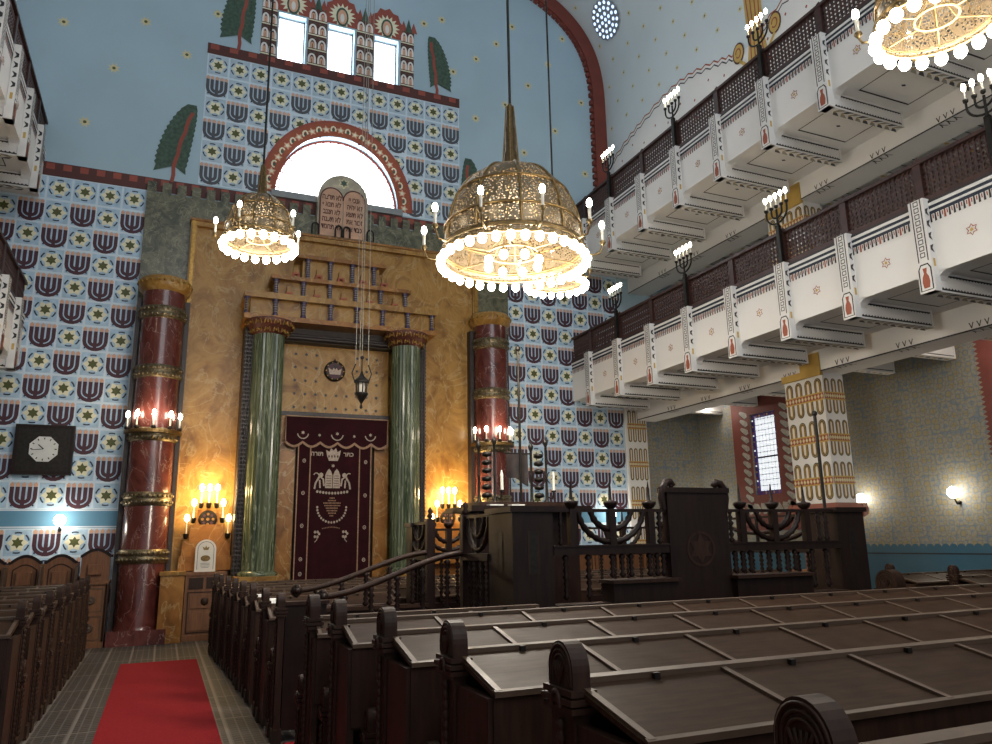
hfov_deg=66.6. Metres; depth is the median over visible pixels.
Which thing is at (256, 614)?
shelf
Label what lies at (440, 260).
bulb
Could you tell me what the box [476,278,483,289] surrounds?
bulb
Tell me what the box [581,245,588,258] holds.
bulb
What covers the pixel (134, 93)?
wall
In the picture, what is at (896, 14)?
bulb
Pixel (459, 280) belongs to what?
bulb
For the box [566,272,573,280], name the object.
bulb
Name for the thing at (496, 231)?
bulb
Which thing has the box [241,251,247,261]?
bulb
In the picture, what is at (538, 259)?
bulb
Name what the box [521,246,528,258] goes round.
bulb
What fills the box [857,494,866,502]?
wall lamp
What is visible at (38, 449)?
wall clock
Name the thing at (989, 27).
bulb
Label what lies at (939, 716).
shelf
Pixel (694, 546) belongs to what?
platform
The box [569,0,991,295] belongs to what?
gallery
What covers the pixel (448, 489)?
candle
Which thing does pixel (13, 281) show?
gallery
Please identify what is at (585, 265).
bulb
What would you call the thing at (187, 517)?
candle
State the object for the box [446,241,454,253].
bulb
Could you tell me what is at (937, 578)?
bench
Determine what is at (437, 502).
candle
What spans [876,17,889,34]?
bulb
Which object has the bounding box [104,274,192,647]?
marble column
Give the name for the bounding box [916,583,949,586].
shelf
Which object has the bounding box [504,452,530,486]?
banner
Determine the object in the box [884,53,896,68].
bulb
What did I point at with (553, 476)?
candle
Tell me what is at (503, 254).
bulb
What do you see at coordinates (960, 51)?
bulb
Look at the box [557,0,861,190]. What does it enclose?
ceiling
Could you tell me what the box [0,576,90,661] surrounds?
bench
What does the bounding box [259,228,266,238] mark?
bulb
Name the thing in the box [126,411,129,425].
candle
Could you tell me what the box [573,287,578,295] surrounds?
bulb
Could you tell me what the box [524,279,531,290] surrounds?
bulb
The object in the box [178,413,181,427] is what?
candle
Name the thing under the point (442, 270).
bulb
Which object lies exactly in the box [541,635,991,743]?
bench
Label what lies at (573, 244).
bulb
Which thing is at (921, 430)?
wall
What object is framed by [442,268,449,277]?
bulb
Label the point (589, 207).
candle
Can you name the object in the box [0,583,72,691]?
bench
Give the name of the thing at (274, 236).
bulb
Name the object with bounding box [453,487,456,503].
candle
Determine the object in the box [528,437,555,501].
candelabrum
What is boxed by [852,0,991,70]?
chandelier
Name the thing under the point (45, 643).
bench
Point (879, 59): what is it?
bulb
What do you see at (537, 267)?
bulb
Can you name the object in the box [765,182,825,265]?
pillar
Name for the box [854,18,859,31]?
candle
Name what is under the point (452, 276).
bulb
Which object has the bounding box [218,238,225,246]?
bulb
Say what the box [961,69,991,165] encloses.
lamp
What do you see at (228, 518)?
candle
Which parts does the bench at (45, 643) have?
desk frame, panel, post, arm post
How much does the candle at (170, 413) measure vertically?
0.288 m
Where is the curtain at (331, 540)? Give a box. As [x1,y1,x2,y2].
[285,415,387,579]
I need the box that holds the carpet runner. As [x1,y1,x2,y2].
[92,659,221,743]
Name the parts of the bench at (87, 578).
desk frame, panel, post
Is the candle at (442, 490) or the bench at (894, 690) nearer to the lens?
the bench at (894, 690)
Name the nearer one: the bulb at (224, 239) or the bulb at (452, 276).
the bulb at (452, 276)
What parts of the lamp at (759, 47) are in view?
stem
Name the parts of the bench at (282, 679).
arm post, post, rail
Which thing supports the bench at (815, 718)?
on the floor
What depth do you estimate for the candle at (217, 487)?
14.49 m
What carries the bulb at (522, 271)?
attached to the chandelier at (508, 169)
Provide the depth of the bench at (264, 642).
7.30 m
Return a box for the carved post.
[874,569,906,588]
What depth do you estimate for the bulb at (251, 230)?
9.68 m
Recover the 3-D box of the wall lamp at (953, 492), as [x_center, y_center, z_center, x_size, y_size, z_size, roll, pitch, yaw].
[7.997,2.153,13.163,0.234,0.310,0.197,-3,-13,9]
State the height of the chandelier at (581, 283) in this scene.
11.465 m
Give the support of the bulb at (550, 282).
attached to the chandelier at (508, 169)
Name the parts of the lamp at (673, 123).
stem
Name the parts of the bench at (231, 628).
arm post, panel, post, desk frame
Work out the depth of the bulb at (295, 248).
10.17 m
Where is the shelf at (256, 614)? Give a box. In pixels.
[254,612,259,644]
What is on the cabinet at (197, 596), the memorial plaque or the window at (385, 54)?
the memorial plaque
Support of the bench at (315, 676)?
on the floor
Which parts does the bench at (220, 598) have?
panel, post, desk frame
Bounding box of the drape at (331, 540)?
[292,443,371,579]
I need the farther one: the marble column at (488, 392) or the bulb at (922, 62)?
the marble column at (488, 392)
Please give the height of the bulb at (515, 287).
0.139 m
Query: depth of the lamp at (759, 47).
13.21 m
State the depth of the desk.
8.63 m
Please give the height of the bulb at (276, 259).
0.145 m
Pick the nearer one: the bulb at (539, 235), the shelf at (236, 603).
the bulb at (539, 235)
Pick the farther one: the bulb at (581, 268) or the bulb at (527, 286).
the bulb at (527, 286)
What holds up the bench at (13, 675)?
on the floor
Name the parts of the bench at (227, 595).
panel, post, desk frame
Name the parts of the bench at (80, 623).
desk frame, panel, post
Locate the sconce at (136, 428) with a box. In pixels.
[123,409,181,435]
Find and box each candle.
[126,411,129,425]
[135,409,139,424]
[152,409,155,423]
[169,411,172,425]
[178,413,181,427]
[185,514,189,533]
[192,499,196,517]
[200,484,204,502]
[208,484,211,502]
[215,484,219,502]
[221,499,225,517]
[226,514,230,532]
[433,211,436,222]
[435,500,438,516]
[440,487,444,503]
[447,487,450,503]
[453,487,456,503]
[473,427,476,439]
[479,194,481,206]
[500,470,503,489]
[508,427,510,439]
[541,192,543,204]
[552,472,554,489]
[588,206,591,218]
[600,229,603,239]
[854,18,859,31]
[961,84,965,98]
[969,79,974,93]
[978,74,983,88]
[987,69,991,83]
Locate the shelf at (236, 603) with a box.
[235,602,238,629]
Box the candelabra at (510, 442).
[471,426,513,447]
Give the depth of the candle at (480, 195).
7.23 m
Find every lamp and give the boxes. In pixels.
[53,514,65,531]
[601,145,613,197]
[608,282,621,338]
[663,87,679,146]
[674,242,692,306]
[746,8,768,77]
[763,187,787,262]
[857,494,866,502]
[947,487,961,504]
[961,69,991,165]
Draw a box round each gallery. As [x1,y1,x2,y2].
[0,0,47,196]
[0,229,27,370]
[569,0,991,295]
[571,126,991,421]
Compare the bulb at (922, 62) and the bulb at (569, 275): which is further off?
the bulb at (569, 275)
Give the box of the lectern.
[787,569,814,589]
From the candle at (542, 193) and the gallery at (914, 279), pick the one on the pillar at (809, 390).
the gallery at (914, 279)
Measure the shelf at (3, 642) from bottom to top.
0.382 m
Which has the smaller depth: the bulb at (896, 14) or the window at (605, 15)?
the bulb at (896, 14)
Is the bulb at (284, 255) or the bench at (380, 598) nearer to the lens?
the bench at (380, 598)
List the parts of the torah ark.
ribbed frame, starred panel, cornice, cornice, cornice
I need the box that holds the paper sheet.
[508,504,524,505]
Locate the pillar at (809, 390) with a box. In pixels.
[781,352,868,568]
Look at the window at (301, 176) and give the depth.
17.52 m
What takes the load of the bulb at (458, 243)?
attached to the chandelier at (508, 169)
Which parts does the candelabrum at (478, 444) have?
post, post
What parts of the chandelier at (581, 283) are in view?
hanging rod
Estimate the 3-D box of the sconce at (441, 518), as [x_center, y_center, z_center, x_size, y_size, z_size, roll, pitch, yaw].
[-1.047,3.296,16.276,0.940,1.602,0.272,4,-14,-23]
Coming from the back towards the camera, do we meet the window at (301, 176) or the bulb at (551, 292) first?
the window at (301, 176)
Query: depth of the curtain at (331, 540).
15.23 m
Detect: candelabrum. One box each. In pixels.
[476,434,503,501]
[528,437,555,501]
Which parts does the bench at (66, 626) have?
desk frame, panel, post, arm post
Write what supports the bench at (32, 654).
on the floor
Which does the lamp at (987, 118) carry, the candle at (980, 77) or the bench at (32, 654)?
the candle at (980, 77)
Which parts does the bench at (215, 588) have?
post, panel, desk frame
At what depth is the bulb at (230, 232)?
9.74 m
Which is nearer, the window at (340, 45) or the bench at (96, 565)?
the bench at (96, 565)
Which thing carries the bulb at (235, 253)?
attached to the chandelier at (284, 227)
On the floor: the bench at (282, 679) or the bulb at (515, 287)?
the bench at (282, 679)
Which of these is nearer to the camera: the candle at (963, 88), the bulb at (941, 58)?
the bulb at (941, 58)
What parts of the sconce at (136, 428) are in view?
shelf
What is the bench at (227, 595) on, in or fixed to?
on the floor
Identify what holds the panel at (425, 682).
attached to the bench at (407, 710)
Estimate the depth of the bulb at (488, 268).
8.13 m
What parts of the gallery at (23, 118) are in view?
railing panel, railing post, railing panel, handrail, railing post, railing panel, railing post, railing panel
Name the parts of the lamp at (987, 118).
stem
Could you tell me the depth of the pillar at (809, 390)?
13.77 m
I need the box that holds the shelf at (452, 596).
[244,590,601,636]
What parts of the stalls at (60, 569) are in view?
seat, seat, seat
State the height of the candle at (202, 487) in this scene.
0.372 m
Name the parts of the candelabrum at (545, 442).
post, post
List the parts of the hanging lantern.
chain, glass, chain, chain, chain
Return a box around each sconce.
[123,409,181,435]
[177,484,230,570]
[432,487,461,563]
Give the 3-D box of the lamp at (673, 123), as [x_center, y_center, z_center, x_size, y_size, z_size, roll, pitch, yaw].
[3.630,-5.167,15.484,0.100,1.251,0.532,4,-14,-23]
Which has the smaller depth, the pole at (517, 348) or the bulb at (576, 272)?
the bulb at (576, 272)
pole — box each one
[515,346,522,501]
[811,411,826,507]
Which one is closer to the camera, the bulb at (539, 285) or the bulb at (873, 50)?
the bulb at (873, 50)
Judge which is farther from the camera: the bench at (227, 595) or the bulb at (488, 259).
the bench at (227, 595)
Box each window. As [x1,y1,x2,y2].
[271,141,402,216]
[277,17,304,63]
[327,29,352,74]
[374,41,395,84]
[592,0,618,40]
[751,410,781,494]
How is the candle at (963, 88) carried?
on the lamp at (987, 118)
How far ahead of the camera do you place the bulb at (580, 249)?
7.66 m
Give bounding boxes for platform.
[290,478,871,614]
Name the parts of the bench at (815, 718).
post, desk frame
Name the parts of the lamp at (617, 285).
stem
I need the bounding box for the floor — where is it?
[20,640,295,743]
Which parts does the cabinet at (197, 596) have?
door, panel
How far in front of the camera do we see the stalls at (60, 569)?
13.16 m
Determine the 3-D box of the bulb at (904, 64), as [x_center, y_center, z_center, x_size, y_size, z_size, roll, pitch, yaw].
[3.574,-2.703,6.609,0.100,0.145,0.100,4,-14,-23]
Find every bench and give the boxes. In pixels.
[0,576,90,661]
[0,578,85,669]
[0,580,79,679]
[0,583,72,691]
[0,586,64,705]
[0,590,55,723]
[0,595,43,743]
[0,600,29,743]
[208,568,660,655]
[213,569,661,662]
[219,568,747,670]
[225,569,783,679]
[232,572,768,691]
[241,583,394,704]
[252,588,284,725]
[265,592,328,743]
[294,594,538,743]
[317,583,991,743]
[359,592,991,743]
[424,608,991,743]
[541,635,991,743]
[773,693,991,743]
[885,563,991,587]
[946,565,991,584]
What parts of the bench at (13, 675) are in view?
desk frame, panel, arm post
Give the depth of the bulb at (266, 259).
10.59 m
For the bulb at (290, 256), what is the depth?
10.43 m
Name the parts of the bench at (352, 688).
arm post, post, panel, desk frame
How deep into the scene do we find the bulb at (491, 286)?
8.76 m
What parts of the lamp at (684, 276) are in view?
stem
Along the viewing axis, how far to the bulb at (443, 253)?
7.73 m
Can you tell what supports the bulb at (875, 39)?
attached to the chandelier at (893, 10)
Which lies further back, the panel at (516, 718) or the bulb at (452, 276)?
the bulb at (452, 276)
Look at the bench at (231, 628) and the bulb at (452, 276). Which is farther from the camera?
the bench at (231, 628)
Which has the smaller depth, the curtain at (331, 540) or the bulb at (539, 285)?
the bulb at (539, 285)
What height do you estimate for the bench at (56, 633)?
1.240 m
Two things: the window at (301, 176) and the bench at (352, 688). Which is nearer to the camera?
the bench at (352, 688)
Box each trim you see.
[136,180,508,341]
[530,0,607,207]
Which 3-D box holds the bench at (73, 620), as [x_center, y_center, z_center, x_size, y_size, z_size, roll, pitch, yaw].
[-7.664,3.222,9.064,4.628,1.240,0.810,4,-14,-23]
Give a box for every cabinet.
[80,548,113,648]
[180,570,226,641]
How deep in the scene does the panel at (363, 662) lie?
4.40 m
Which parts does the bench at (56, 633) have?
desk frame, panel, post, arm post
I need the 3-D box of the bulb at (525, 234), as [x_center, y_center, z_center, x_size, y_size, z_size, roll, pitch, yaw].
[0.285,-1.345,7.312,0.090,0.139,0.090,4,-14,-23]
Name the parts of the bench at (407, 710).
arm post, post, panel, desk frame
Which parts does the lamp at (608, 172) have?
stem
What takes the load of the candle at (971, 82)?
on the lamp at (987, 118)
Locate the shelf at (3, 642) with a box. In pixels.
[0,639,6,690]
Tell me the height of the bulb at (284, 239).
0.145 m
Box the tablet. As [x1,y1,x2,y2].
[311,175,373,241]
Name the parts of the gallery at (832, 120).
railing panel, railing post, railing panel, railing post, railing panel, railing post, railing panel, railing post, railing panel, railing post, handrail, railing panel, railing post, railing panel, railing post, railing panel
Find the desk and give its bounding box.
[445,502,591,606]
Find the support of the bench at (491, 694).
on the floor
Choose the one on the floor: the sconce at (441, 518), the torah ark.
the torah ark
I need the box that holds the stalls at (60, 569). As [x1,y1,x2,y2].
[0,554,79,586]
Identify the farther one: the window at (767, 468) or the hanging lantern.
the window at (767, 468)
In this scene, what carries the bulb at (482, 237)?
attached to the chandelier at (508, 169)
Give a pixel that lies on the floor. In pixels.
(76, 712)
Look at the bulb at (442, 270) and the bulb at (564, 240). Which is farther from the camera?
the bulb at (442, 270)
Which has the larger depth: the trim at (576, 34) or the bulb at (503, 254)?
the trim at (576, 34)
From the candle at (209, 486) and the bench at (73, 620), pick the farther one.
the candle at (209, 486)
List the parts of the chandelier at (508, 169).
arm, arm, arm, hanging rod, arm, arm, arm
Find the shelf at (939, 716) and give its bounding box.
[700,701,991,743]
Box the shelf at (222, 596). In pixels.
[221,595,223,618]
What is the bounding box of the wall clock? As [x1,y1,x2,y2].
[10,424,75,475]
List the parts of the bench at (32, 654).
desk frame, panel, post, arm post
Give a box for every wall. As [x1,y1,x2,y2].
[0,0,703,641]
[693,153,991,589]
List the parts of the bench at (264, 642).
arm post, post, panel, desk frame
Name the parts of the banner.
rod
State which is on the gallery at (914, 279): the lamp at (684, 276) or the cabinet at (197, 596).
the lamp at (684, 276)
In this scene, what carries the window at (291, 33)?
in the wall at (134, 93)
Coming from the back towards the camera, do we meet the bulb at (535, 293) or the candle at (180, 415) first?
the candle at (180, 415)
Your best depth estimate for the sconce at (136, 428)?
13.89 m
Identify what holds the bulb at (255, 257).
attached to the chandelier at (284, 227)
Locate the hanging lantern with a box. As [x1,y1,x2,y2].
[351,0,374,408]
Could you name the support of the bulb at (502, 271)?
attached to the chandelier at (508, 169)
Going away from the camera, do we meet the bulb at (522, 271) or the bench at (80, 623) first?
the bulb at (522, 271)
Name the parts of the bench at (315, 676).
arm post, post, panel, desk frame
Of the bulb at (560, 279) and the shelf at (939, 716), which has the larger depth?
the bulb at (560, 279)
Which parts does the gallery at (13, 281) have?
railing panel, railing post, railing panel, handrail, railing post, railing panel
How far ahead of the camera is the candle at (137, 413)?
13.85 m
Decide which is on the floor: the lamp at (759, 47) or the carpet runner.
the carpet runner
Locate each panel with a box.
[315,638,330,704]
[350,648,376,730]
[410,667,440,743]
[492,694,552,743]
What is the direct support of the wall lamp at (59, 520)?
attached to the wall at (134, 93)
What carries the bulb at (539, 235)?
attached to the chandelier at (508, 169)
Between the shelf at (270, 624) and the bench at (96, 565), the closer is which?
the shelf at (270, 624)
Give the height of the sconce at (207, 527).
1.602 m
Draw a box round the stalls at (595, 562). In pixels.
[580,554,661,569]
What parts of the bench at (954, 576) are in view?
post, desk frame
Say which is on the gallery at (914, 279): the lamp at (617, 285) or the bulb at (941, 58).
the lamp at (617, 285)
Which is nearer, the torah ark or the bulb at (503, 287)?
the bulb at (503, 287)
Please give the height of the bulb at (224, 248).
0.145 m
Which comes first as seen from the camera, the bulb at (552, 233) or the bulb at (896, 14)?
the bulb at (896, 14)
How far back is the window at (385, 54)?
18.69 m
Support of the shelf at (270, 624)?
attached to the bench at (264, 642)
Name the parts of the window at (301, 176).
sill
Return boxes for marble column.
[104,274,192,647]
[467,311,512,502]
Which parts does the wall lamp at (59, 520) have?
glass globe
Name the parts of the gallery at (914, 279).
railing panel, railing post, railing panel, railing post, railing panel, railing post, railing panel, railing post, railing panel, railing post, railing panel, railing post, railing panel, railing post, railing panel, railing post, railing panel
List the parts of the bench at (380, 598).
arm post, post, panel, desk frame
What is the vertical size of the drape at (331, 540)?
3.080 m
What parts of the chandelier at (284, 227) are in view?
arm, hanging rod, arm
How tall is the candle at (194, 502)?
0.372 m
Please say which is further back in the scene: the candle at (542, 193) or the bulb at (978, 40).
the candle at (542, 193)
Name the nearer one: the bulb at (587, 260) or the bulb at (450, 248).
the bulb at (450, 248)
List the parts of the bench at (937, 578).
panel, desk frame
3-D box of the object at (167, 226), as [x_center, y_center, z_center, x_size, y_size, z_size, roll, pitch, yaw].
[-3.443,-2.317,16.841,8.070,2.720,0.100,4,-14,-23]
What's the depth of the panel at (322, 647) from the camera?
5.07 m
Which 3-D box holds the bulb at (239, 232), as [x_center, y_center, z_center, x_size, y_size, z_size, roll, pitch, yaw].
[-3.290,-1.787,9.714,0.100,0.145,0.100,4,-14,-23]
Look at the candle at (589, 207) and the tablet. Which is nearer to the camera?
the candle at (589, 207)
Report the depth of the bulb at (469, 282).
8.62 m
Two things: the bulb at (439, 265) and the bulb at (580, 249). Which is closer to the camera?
the bulb at (580, 249)
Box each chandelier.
[212,0,300,263]
[421,0,605,291]
[518,0,591,298]
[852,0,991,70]
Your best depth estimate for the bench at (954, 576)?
10.24 m
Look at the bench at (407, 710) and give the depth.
4.26 m
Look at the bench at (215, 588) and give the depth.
12.05 m
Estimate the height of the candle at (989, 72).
0.231 m
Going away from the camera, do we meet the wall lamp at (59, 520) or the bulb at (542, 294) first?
the bulb at (542, 294)
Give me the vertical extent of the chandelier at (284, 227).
11.465 m
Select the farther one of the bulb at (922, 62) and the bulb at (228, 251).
the bulb at (228, 251)
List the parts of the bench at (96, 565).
door, door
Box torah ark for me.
[156,217,478,643]
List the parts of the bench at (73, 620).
desk frame, panel, post, arm post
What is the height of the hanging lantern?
13.120 m
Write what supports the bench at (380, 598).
on the floor
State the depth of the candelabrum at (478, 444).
8.81 m
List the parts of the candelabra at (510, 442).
shelf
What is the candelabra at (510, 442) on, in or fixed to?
attached to the marble column at (488, 392)
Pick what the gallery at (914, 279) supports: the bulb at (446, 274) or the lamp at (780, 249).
the lamp at (780, 249)
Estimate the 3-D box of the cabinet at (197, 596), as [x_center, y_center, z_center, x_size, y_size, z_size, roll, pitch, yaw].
[-5.405,4.305,13.961,0.720,1.200,0.555,4,-14,-23]
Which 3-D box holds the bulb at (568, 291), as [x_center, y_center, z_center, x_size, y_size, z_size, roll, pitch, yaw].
[1.187,-1.281,12.303,0.100,0.145,0.100,4,-14,-23]
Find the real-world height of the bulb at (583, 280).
0.145 m
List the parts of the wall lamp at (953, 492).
glass globe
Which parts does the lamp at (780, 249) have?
stem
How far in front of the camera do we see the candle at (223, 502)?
14.48 m
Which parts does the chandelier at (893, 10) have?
arm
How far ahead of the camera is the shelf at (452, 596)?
9.80 m
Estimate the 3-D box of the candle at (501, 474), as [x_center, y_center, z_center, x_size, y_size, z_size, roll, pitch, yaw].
[0.068,1.264,8.843,0.044,0.230,0.044,4,-14,-23]
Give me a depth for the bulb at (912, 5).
5.83 m
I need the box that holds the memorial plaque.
[194,539,215,571]
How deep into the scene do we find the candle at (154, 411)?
13.88 m
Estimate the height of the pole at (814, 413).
2.155 m
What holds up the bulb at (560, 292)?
attached to the chandelier at (581, 283)
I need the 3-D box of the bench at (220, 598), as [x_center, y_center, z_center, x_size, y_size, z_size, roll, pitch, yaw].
[0.143,3.990,13.067,9.408,1.240,0.750,4,-14,-23]
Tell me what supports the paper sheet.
on the desk
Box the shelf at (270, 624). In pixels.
[267,621,283,657]
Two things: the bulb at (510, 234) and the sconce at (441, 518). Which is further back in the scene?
the sconce at (441, 518)
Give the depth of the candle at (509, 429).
16.77 m
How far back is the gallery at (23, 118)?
12.70 m
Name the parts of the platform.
rosette knob, rosette knob, hand rail, hand rail, rail, menorah panel, stair post, rail, menorah panel, finial post, stair post, rail, menorah panel, finial post, finial post, menorah panel, rail, finial post, menorah panel, rail, finial post, tall panel, finial post, menorah panel, rail, finial post, menorah panel, rail, finial post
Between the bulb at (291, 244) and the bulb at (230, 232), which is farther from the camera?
the bulb at (291, 244)
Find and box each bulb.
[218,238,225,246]
[219,245,226,250]
[221,232,228,242]
[224,245,231,254]
[227,229,234,239]
[231,248,238,258]
[236,228,243,238]
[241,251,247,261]
[247,227,254,237]
[252,253,258,262]
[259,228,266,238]
[263,254,269,263]
[271,230,277,240]
[273,254,279,263]
[280,234,287,243]
[281,252,288,261]
[287,238,294,247]
[288,250,294,259]
[291,242,297,251]
[436,261,444,268]
[437,251,444,263]
[438,264,445,272]
[440,246,448,258]
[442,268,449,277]
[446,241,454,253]
[448,269,455,280]
[455,236,462,249]
[456,273,463,284]
[465,232,473,245]
[466,276,472,287]
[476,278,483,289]
[478,229,486,242]
[484,252,492,264]
[484,264,492,271]
[488,279,494,290]
[492,227,500,240]
[499,246,507,258]
[499,265,506,276]
[500,280,506,291]
[506,226,514,239]
[512,280,518,291]
[518,264,526,276]
[521,226,529,239]
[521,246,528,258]
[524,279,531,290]
[532,288,537,296]
[533,262,541,271]
[535,227,543,240]
[535,251,542,263]
[536,278,543,289]
[540,290,545,298]
[547,275,554,286]
[548,229,557,242]
[548,290,553,298]
[557,272,564,284]
[557,290,562,298]
[560,232,568,245]
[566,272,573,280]
[566,289,571,297]
[569,236,577,249]
[573,267,580,276]
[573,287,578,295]
[576,241,584,253]
[579,260,586,272]
[580,275,586,283]
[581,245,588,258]
[582,255,590,262]
[582,260,589,267]
[869,29,882,45]
[869,44,881,55]
[874,49,885,63]
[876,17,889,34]
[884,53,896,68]
[889,5,902,22]
[898,55,910,70]
[907,0,921,11]
[916,54,928,69]
[935,49,947,65]
[954,42,967,58]
[972,32,985,48]
[986,21,991,37]
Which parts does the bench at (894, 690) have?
post, panel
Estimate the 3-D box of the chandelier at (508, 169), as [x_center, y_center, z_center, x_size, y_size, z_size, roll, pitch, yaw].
[0.084,-7.222,9.424,1.938,12.539,1.955,4,-14,-23]
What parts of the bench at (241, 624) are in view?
arm post, post, panel, desk frame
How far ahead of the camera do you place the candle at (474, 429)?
16.71 m
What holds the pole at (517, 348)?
on the desk
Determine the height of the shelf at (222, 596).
0.352 m
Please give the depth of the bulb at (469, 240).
7.42 m
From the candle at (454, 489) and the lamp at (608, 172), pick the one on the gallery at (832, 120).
the lamp at (608, 172)
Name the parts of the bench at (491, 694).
arm post, post, panel, desk frame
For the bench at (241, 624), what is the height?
1.240 m

